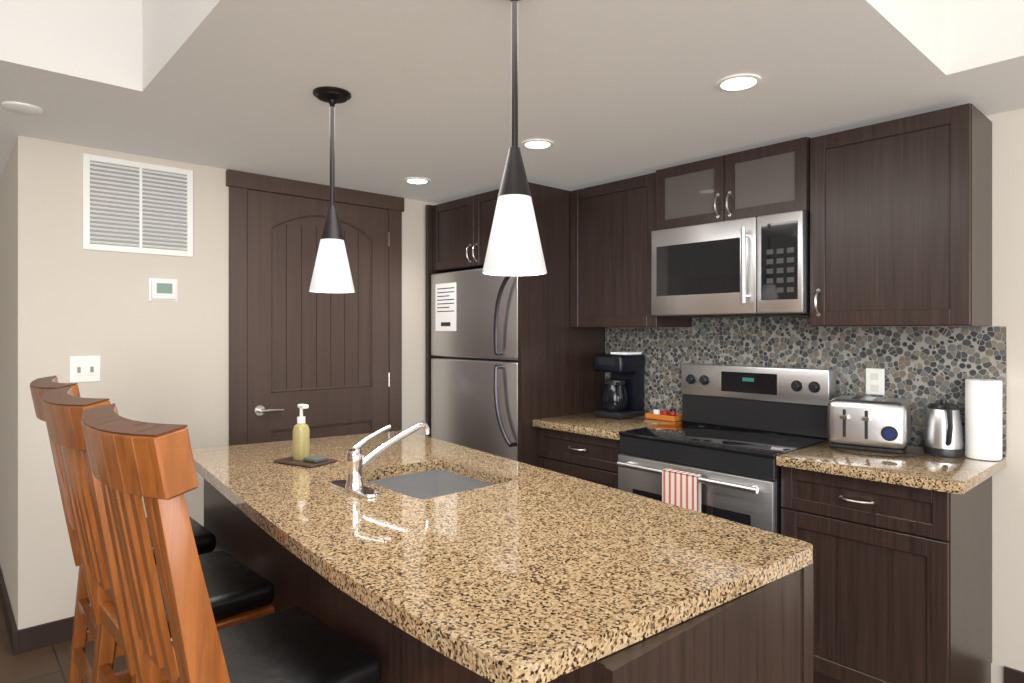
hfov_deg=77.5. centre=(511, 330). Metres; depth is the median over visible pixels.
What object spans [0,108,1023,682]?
wall
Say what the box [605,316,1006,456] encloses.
backsplash
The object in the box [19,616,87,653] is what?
baseboard
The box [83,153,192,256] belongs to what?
air vent
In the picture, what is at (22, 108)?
smoke detector
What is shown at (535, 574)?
island countertop
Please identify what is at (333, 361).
entry door
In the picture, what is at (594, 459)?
base cabinet
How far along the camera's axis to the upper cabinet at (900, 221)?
2.46 m
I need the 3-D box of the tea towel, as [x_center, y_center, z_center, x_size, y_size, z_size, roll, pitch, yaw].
[0.730,0.754,2.749,0.037,0.292,0.170,0,0,-42]
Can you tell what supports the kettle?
on the countertop at (956, 475)
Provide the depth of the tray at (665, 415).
3.50 m
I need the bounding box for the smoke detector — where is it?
[1,101,43,114]
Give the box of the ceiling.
[0,0,1023,203]
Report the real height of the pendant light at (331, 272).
0.708 m
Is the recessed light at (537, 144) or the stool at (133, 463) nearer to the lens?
the stool at (133, 463)
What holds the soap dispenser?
on the soap tray at (312, 461)
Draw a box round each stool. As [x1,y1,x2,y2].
[30,375,215,682]
[41,386,274,682]
[81,403,381,682]
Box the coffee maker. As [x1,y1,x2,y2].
[594,352,644,418]
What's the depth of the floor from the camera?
2.69 m
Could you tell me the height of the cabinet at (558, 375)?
2.220 m
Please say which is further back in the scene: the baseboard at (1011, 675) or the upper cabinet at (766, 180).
the upper cabinet at (766, 180)
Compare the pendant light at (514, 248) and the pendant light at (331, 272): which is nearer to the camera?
the pendant light at (514, 248)
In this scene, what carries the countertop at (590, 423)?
on the base cabinet at (594, 459)
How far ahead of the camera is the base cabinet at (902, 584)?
2.28 m
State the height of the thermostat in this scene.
0.110 m
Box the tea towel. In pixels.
[662,468,700,511]
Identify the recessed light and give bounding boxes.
[404,178,429,183]
[522,139,553,148]
[716,74,760,90]
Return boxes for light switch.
[69,356,100,382]
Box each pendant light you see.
[309,86,354,292]
[482,0,546,275]
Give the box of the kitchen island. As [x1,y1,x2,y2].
[204,504,812,682]
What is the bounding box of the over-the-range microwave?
[651,210,809,317]
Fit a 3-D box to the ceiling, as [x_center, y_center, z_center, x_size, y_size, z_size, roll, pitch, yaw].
[-1.030,-1.150,0.889,6.500,0.600,8.700,0,0,-42]
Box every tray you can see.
[273,455,336,467]
[645,409,681,421]
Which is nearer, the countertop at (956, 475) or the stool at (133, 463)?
the stool at (133, 463)
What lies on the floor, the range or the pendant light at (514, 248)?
the range
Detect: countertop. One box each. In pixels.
[192,435,812,682]
[533,412,679,439]
[776,441,1005,494]
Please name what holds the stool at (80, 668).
on the floor
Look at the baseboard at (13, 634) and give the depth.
2.94 m
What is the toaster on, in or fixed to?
on the countertop at (956, 475)
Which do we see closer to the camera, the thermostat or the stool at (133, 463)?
the stool at (133, 463)
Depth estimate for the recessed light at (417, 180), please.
3.59 m
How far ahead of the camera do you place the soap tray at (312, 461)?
2.34 m
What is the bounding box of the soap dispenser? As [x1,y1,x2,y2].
[293,404,309,459]
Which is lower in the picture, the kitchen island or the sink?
the kitchen island
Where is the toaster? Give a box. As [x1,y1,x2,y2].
[827,395,919,456]
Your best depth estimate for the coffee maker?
3.60 m
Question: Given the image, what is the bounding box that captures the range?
[617,363,835,534]
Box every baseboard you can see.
[0,567,18,655]
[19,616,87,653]
[1004,666,1023,682]
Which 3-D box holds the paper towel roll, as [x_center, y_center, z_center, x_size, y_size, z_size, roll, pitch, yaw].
[1.821,0.339,2.464,0.116,0.300,0.116,0,0,-42]
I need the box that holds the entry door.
[226,169,403,445]
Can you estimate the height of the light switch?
0.120 m
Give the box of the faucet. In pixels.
[324,420,431,499]
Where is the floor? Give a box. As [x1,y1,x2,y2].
[0,602,131,682]
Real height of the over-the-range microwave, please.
0.439 m
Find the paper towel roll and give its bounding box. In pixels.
[965,379,1001,460]
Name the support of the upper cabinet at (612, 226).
attached to the wall
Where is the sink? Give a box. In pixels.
[368,464,495,495]
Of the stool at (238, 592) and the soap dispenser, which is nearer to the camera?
the stool at (238, 592)
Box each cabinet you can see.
[425,182,604,466]
[537,427,621,488]
[570,172,691,327]
[656,137,809,230]
[781,466,991,682]
[810,103,991,326]
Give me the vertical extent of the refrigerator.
1.770 m
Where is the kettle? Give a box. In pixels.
[923,399,963,456]
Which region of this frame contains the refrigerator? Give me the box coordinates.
[431,268,517,460]
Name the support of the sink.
in the island countertop at (535, 574)
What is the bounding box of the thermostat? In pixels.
[149,278,177,300]
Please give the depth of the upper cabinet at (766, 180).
2.94 m
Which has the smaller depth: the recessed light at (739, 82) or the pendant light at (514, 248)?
the pendant light at (514, 248)

